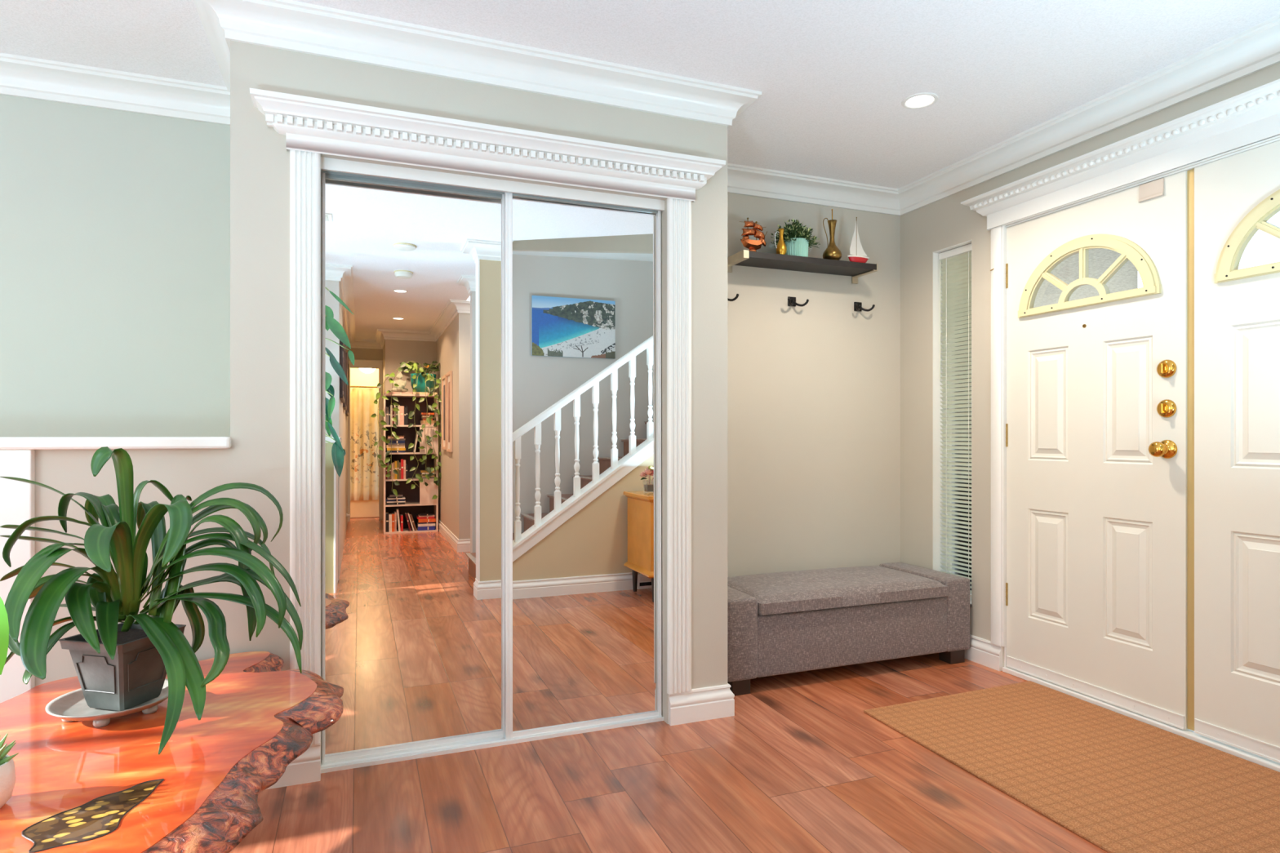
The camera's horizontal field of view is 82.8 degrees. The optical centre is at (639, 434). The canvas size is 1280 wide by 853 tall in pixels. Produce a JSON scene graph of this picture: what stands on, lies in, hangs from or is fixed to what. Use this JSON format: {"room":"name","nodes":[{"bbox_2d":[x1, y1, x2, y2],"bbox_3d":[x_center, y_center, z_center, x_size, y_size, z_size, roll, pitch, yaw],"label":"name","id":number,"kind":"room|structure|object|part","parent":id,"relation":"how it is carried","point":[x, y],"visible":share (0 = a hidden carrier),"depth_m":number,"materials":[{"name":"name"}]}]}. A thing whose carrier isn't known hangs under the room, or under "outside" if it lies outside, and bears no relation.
{"room":"entrance hall","nodes":[
{"label":"entrance hall","id":0,"kind":"room"},
{"bbox_2d":[0,754,16,808],"bbox_3d":[-1.147,0.611,1.256,0.101,0.078,0.103,0,0,-21],"label":"pot","id":1,"kind":"object","parent":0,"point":[7,771],"depth_m":1.26,"materials":[{"name":"white ceramic"}]},
{"bbox_2d":[58,621,186,711],"bbox_3d":[-1.204,0.543,1.698,0.178,0.162,0.178,0,0,14],"label":"pot","id":2,"kind":"object","parent":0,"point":[136,675],"depth_m":1.64,"materials":[{"name":"grey ceramic"}]},
{"bbox_2d":[321,177,322,434],"bbox_3d":[-0.605,-0.107,2.886,1.473,2.355,0.020,0,0,-21],"label":"wall","id":3,"kind":"structure","parent":0,"point":[322,178],"depth_m":2.66,"materials":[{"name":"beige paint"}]},
{"bbox_2d":[34,40,727,766],"bbox_3d":[-2.242,-0.107,2.144,5.262,2.355,0.679,0,0,-21],"label":"wall","id":4,"kind":"structure","parent":0,"point":[260,157],"depth_m":2.23,"materials":[{"name":"beige paint"}]},
{"bbox_2d":[0,449,35,703],"bbox_3d":[-1.856,0.555,1.914,0.416,1.029,0.028,0,0,-21],"label":"trim","id":5,"kind":"structure","parent":4,"relation":"attached to","point":[17,498],"depth_m":1.96,"materials":[{"name":"white paint"}]},
{"bbox_2d":[0,436,231,449],"bbox_3d":[-2.920,0.024,1.582,3.592,0.035,0.185,0,0,-21],"label":"trim","id":6,"kind":"structure","parent":4,"relation":"attached to","point":[6,442],"depth_m":2.04,"materials":[{"name":"white paint"}]},
{"bbox_2d":[266,742,320,789],"bbox_3d":[-1.327,1.012,2.123,0.721,0.117,0.019,0,0,-21],"label":"baseboard","id":7,"kind":"structure","parent":4,"relation":"attached to","point":[306,768],"depth_m":2.23,"materials":[{"name":"white paint"}]},
{"bbox_2d":[289,149,320,744],"bbox_3d":[-1.031,0.040,2.238,0.086,1.830,0.018,0,0,-21],"label":"trim","id":8,"kind":"structure","parent":4,"relation":"attached to","point":[304,166],"depth_m":2.23,"materials":[{"name":"white paint"}]},
{"bbox_2d":[320,169,504,194],"bbox_3d":[-0.484,-0.854,2.568,1.177,0.023,0.062,0,0,-21],"label":"trim","id":9,"kind":"structure","parent":4,"relation":"attached to","point":[322,171],"depth_m":2.42,"materials":[{"name":"grey metal"}]},
{"bbox_2d":[321,173,504,764],"bbox_3d":[-0.747,0.104,2.460,0.605,1.913,0.027,0,0,-21],"label":"door","id":10,"kind":"structure","parent":4,"relation":"in","point":[413,434],"depth_m":2.45,"materials":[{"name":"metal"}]},
{"bbox_3d":[-0.755,-0.842,2.461,0.572,0.020,0.022,0,0,-21],"label":"rail","id":11,"kind":"part","parent":10,"relation":"part of","materials":[{"name":"silver metal"}]},
{"bbox_3d":[-0.753,1.050,2.455,0.572,0.022,0.022,0,0,-21],"label":"rail","id":12,"kind":"part","parent":10,"relation":"part of","materials":[{"name":"white metal"}]},
{"bbox_2d":[249,88,725,202],"bbox_3d":[-0.425,-0.939,2.430,1.553,0.137,0.095,0,0,-21],"label":"trim","id":13,"kind":"structure","parent":4,"relation":"attached to","point":[308,124],"depth_m":2.38,"materials":[{"name":"white paint"}]},
{"bbox_2d":[320,715,663,773],"bbox_3d":[-0.478,1.063,2.552,1.177,0.013,0.100,0,0,-21],"label":"trim","id":14,"kind":"structure","parent":4,"relation":"attached to","point":[457,748],"depth_m":2.45,"materials":[{"name":"white metal"}]},
{"bbox_2d":[320,156,664,211],"bbox_3d":[-0.476,-0.857,2.547,1.177,0.037,0.106,0,0,-21],"label":"trim","id":15,"kind":"structure","parent":4,"relation":"attached to","point":[326,163],"depth_m":2.47,"materials":[{"name":"white paint"}]},
{"bbox_2d":[504,191,661,740],"bbox_3d":[-0.197,0.102,2.636,0.585,1.917,0.027,0,0,-21],"label":"door","id":16,"kind":"structure","parent":4,"relation":"in","point":[583,279],"depth_m":2.63,"materials":[{"name":"mirror"}]},
{"bbox_3d":[-0.193,-0.846,2.642,0.550,0.020,0.022,0,0,-21],"label":"rail","id":17,"kind":"part","parent":16,"relation":"part of","materials":[{"name":"silver metal"}]},
{"bbox_3d":[-0.190,1.050,2.635,0.550,0.022,0.022,0,0,-21],"label":"rail","id":18,"kind":"part","parent":16,"relation":"part of","materials":[{"name":"white metal"}]},
{"bbox_2d":[0,0,1279,216],"bbox_3d":[-1.273,-1.232,1.796,6.519,0.105,2.027,0,0,-21],"label":"trim","id":19,"kind":"structure","parent":4,"relation":"attached to","point":[291,25],"depth_m":2.55,"materials":[{"name":"white paint"}]},
{"bbox_2d":[666,197,691,694],"bbox_3d":[0.147,0.040,2.693,0.095,1.830,0.018,0,0,-21],"label":"trim","id":20,"kind":"structure","parent":4,"relation":"attached to","point":[678,211],"depth_m":2.69,"materials":[{"name":"white paint"}]},
{"bbox_2d":[668,683,734,725],"bbox_3d":[0.110,1.012,3.042,0.265,0.117,0.698,0,0,-21],"label":"baseboard","id":21,"kind":"structure","parent":4,"relation":"attached to","point":[715,702],"depth_m":2.72,"materials":[{"name":"white paint"}]},
{"bbox_2d":[0,94,900,577],"bbox_3d":[-1.654,-0.083,2.799,6.830,2.405,0.120,0,0,-21],"label":"wall","id":22,"kind":"structure","parent":0,"point":[115,224],"depth_m":2.74,"materials":[{"name":"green paint"}]},
{"bbox_2d":[727,293,738,301],"bbox_3d":[0.408,-0.670,3.495,0.121,0.054,0.068,0,0,-21],"label":"coat hook","id":23,"kind":"object","parent":22,"relation":"attached to","point":[737,295],"visible":0.3,"depth_m":3.49,"materials":[{"name":"black metal"}]},
{"bbox_2d":[787,296,808,306],"bbox_3d":[0.778,-0.670,3.638,0.121,0.054,0.068,0,0,-21],"label":"coat hook","id":24,"kind":"object","parent":22,"relation":"attached to","point":[791,300],"visible":1,"depth_m":3.64,"materials":[{"name":"black metal"}]},
{"bbox_3d":[0.767,-0.673,3.666,0.046,0.048,0.007,0,0,-21],"label":"plate","id":25,"kind":"part","parent":24,"relation":"part of","materials":[{"name":"black metal"}]},
{"bbox_2d":[727,249,877,284],"bbox_3d":[0.810,-0.827,3.594,0.772,0.069,0.174,0,0,-21],"label":"wall shelf","id":26,"kind":"object","parent":22,"relation":"attached to","point":[744,257],"visible":0.88,"depth_m":3.55,"materials":[{"name":"black wood"}]},
{"bbox_2d":[738,217,767,251],"bbox_3d":[0.541,-0.944,3.442,0.153,0.170,0.047,0,0,-21],"label":"ship","id":27,"kind":"object","parent":26,"relation":"on","point":[753,245],"visible":0.95,"depth_m":3.43,"materials":[{"name":"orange metal"}]},
{"bbox_2d":[774,228,786,254],"bbox_3d":[0.677,-0.922,3.477,0.052,0.126,0.052,0,0,24],"label":"pitcher","id":28,"kind":"object","parent":26,"relation":"on","point":[781,248],"visible":0.94,"depth_m":3.46,"materials":[{"name":"gold metal"}]},
{"bbox_2d":[770,218,820,257],"bbox_3d":[0.766,-0.962,3.574,0.206,0.207,0.238,0,0,31],"label":"greenery","id":29,"kind":"object","parent":26,"relation":"on","point":[797,238],"visible":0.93,"depth_m":3.52,"materials":[{"name":"green plant"}]},
{"bbox_3d":[0.763,-0.905,3.566,0.130,0.092,0.130,0,0,-21],"label":"pot","id":30,"kind":"part","parent":29,"relation":"part of","materials":[{"name":"green ceramic"}]},
{"bbox_2d":[822,208,841,260],"bbox_3d":[0.956,-0.992,3.615,0.096,0.266,0.094,0,0,7],"label":"pitcher","id":31,"kind":"object","parent":26,"relation":"on","point":[832,251],"visible":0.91,"depth_m":3.60,"materials":[{"name":"gold metal"}]},
{"bbox_3d":[0.923,-0.999,3.602,0.037,0.156,0.004,0,0,-21],"label":"handle","id":32,"kind":"part","parent":31,"relation":"part of","materials":[{"name":"gold metal"}]},
{"bbox_2d":[847,217,869,262],"bbox_3d":[1.097,-0.977,3.648,0.134,0.235,0.041,0,0,-21],"label":"sailboat","id":33,"kind":"object","parent":26,"relation":"on","point":[856,250],"visible":0.92,"depth_m":3.64,"materials":[{"name":"white fabric"}]},
{"bbox_2d":[853,302,875,311],"bbox_3d":[1.155,-0.670,3.783,0.121,0.054,0.068,0,0,-21],"label":"coat hook","id":34,"kind":"object","parent":22,"relation":"attached to","point":[857,305],"visible":1,"depth_m":3.79,"materials":[{"name":"black metal"}]},
{"bbox_3d":[1.144,-0.673,3.811,0.046,0.048,0.007,0,0,-21],"label":"plate","id":35,"kind":"part","parent":34,"relation":"part of","materials":[{"name":"black metal"}]},
{"bbox_2d":[964,634,1002,671],"bbox_3d":[0.867,1.012,3.350,1.407,0.117,0.668,0,0,-21],"label":"baseboard","id":36,"kind":"structure","parent":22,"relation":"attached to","point":[982,651],"depth_m":3.37,"materials":[{"name":"white paint"}]},
{"bbox_2d":[0,0,1279,188],"bbox_3d":[0.060,-1.345,-1.612,6.850,0.120,9.750,0,0,-21],"label":"ceiling","id":37,"kind":"structure","parent":0,"point":[833,77],"depth_m":2.40,"materials":[{"name":"white paint"}]},
{"bbox_2d":[901,92,937,108],"bbox_3d":[1.075,-1.282,2.791,0.132,0.006,0.132,0,0,-21],"label":"recessed light","id":38,"kind":"object","parent":37,"relation":"in","point":[923,100],"visible":1,"depth_m":2.79,"materials":[{"name":"white paint"}]},
{"bbox_2d":[229,653,1108,852],"bbox_3d":[0.004,1.120,-1.606,7.050,0.100,9.800,0,0,-21],"label":"floor","id":39,"kind":"structure","parent":0,"point":[799,766],"depth_m":2.18,"materials":[{"name":"brown wood"}]},
{"bbox_2d":[0,596,8,675],"bbox_3d":[-0.997,0.606,0.705,0.662,0.928,0.413,0,0,-21],"label":"floor plant","id":40,"kind":"object","parent":39,"relation":"on","point":[4,625],"visible":1,"depth_m":0.77,"materials":[{"name":"green plant"}]},
{"bbox_2d":[0,651,343,852],"bbox_3d":[-1.130,0.859,1.458,0.978,0.422,1.439,0,0,-21],"label":"table","id":41,"kind":"object","parent":39,"relation":"on","point":[80,787],"visible":0.86,"depth_m":1.44,"materials":[{"name":"brown wood"}]},
{"bbox_2d":[0,733,18,808],"bbox_3d":[-1.145,0.587,1.253,0.116,0.126,0.109,0,0,-21],"label":"potted succulent","id":42,"kind":"object","parent":41,"relation":"on","point":[7,771],"visible":1,"depth_m":1.26,"materials":[{"name":"white ceramic"}]},
{"bbox_2d":[45,678,168,728],"bbox_3d":[-1.230,0.630,1.701,0.252,0.039,0.252,0,0,-21],"label":"saucer","id":43,"kind":"object","parent":41,"relation":"on","point":[72,706],"visible":0.57,"depth_m":1.65,"materials":[{"name":"ceramic"}]},
{"bbox_2d":[0,446,302,754],"bbox_3d":[-1.118,0.327,1.627,0.669,0.601,0.529,0,0,-21],"label":"potted plant","id":44,"kind":"object","parent":43,"relation":"on","point":[124,665],"visible":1,"depth_m":1.65,"materials":[{"name":"plant"}]},
{"bbox_2d":[727,562,969,695],"bbox_3d":[0.872,0.865,3.399,1.292,0.410,0.494,0,0,-21],"label":"storage bench","id":45,"kind":"object","parent":39,"relation":"on","point":[788,622],"visible":0.88,"depth_m":3.19,"materials":[{"name":"grey fabric"}]},
{"bbox_3d":[0.336,0.842,3.199,0.148,0.336,0.482,0,0,-21],"label":"arm","id":46,"kind":"part","parent":45,"relation":"part of"},
{"bbox_3d":[0.873,0.702,3.397,0.988,0.084,0.488,0,0,-21],"label":"lid","id":47,"kind":"part","parent":45,"relation":"part of","materials":[{"name":"grey fabric"}]},
{"bbox_3d":[1.403,0.842,3.611,0.148,0.336,0.482,0,0,-21],"label":"arm","id":48,"kind":"part","parent":45,"relation":"part of"},
{"bbox_2d":[863,680,1279,852],"bbox_3d":[1.516,1.065,2.289,0.927,0.009,1.458,0,0,-21],"label":"doormat","id":49,"kind":"object","parent":39,"relation":"on","point":[1119,783],"visible":1,"depth_m":2.30,"materials":[{"name":"brown wicker"}]},
{"bbox_2d":[1033,248,1137,307],"bbox_3d":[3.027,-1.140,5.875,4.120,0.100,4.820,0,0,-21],"label":"window","id":50,"kind":"structure","parent":0,"point":[1100,260],"depth_m":4.99,"materials":[{"name":"glass"}]},
{"bbox_2d":[900,62,1279,666],"bbox_3d":[2.198,-0.583,2.064,0.150,3.305,4.267,0,0,-21],"label":"wall","id":51,"kind":"structure","parent":0,"point":[944,223],"depth_m":3.53,"materials":[{"name":"beige paint"}]},
{"bbox_2d":[933,240,972,607],"bbox_3d":[1.595,-0.054,3.598,0.130,1.752,0.253,0,0,-21],"label":"window","id":52,"kind":"structure","parent":51,"relation":"in","point":[937,536],"depth_m":3.70,"materials":[{"name":"white paint"}]},
{"bbox_2d":[938,243,971,598],"bbox_3d":[1.575,-0.068,3.590,0.037,1.712,0.241,0,0,-21],"label":"window blind","id":53,"kind":"object","parent":52,"relation":"attached to","point":[956,264],"visible":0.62,"depth_m":3.61,"materials":[{"name":"white paint"}]},
{"bbox_3d":[1.553,-0.055,3.658,0.026,1.670,0.002,0,0,-21],"label":"cord","id":54,"kind":"part","parent":53,"relation":"part of","materials":[{"name":"white paint"}]},
{"bbox_3d":[1.604,-0.055,3.525,0.026,1.670,0.002,0,0,-21],"label":"cord","id":55,"kind":"part","parent":53,"relation":"part of","materials":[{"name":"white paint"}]},
{"bbox_3d":[1.641,-0.060,3.615,0.004,1.700,0.213,0,0,-21],"label":"pane","id":56,"kind":"part","parent":52,"relation":"part of","materials":[{"name":"clear glass"}]},
{"bbox_2d":[991,225,1005,646],"bbox_3d":[1.628,0.000,3.307,0.018,1.910,0.071,0,0,-21],"label":"trim","id":57,"kind":"structure","parent":51,"relation":"attached to","point":[997,234],"depth_m":3.30,"materials":[{"name":"white paint"}]},
{"bbox_2d":[990,170,1189,729],"bbox_3d":[1.766,0.054,2.947,0.115,1.979,0.826,0,0,-21],"label":"door","id":58,"kind":"structure","parent":51,"relation":"in","point":[1096,424],"depth_m":2.85,"materials":[{"name":"white paint"}]},
{"bbox_3d":[1.883,-0.900,2.674,0.011,0.065,0.089,0,0,-21],"label":"latch plate","id":59,"kind":"part","parent":58,"relation":"part of","materials":[{"name":"beige plastic"}]},
{"bbox_3d":[1.873,0.052,2.612,0.073,0.068,0.068,0,0,-21],"label":"knob","id":60,"kind":"part","parent":58,"relation":"part of","materials":[{"name":"gold metal"}]},
{"bbox_2d":[960,78,1279,231],"bbox_3d":[1.890,-1.016,2.525,0.092,0.148,1.915,0,0,-21],"label":"trim","id":61,"kind":"structure","parent":51,"relation":"attached to","point":[1251,117],"depth_m":2.66,"materials":[{"name":"white paint"}]},
{"bbox_2d":[1002,666,1279,772],"bbox_3d":[1.992,1.059,2.567,0.154,0.022,1.585,0,0,-21],"label":"trim","id":62,"kind":"structure","parent":51,"relation":"attached to","point":[1188,734],"depth_m":2.63,"materials":[{"name":"white paint"}]},
{"bbox_2d":[1004,137,1279,666],"bbox_3d":[1.964,0.064,2.556,0.065,2.012,1.585,0,0,-21],"label":"trim","id":63,"kind":"structure","parent":51,"relation":"attached to","point":[1277,139],"depth_m":2.93,"materials":[{"name":"white paint"}]},
{"bbox_2d":[1186,168,1194,731],"bbox_3d":[1.952,0.052,2.561,0.022,1.975,0.028,0,0,-21],"label":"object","id":64,"kind":"structure","parent":51,"relation":"attached to","point":[1190,173],"depth_m":2.56,"materials":[{"name":"gold metal"}]},
{"bbox_2d":[1194,140,1279,763],"bbox_3d":[2.088,0.052,2.188,0.062,1.975,0.767,0,0,-21],"label":"door","id":65,"kind":"structure","parent":51,"relation":"in","point":[1237,312],"depth_m":2.42,"materials":[{"name":"white paint"}]}
]}

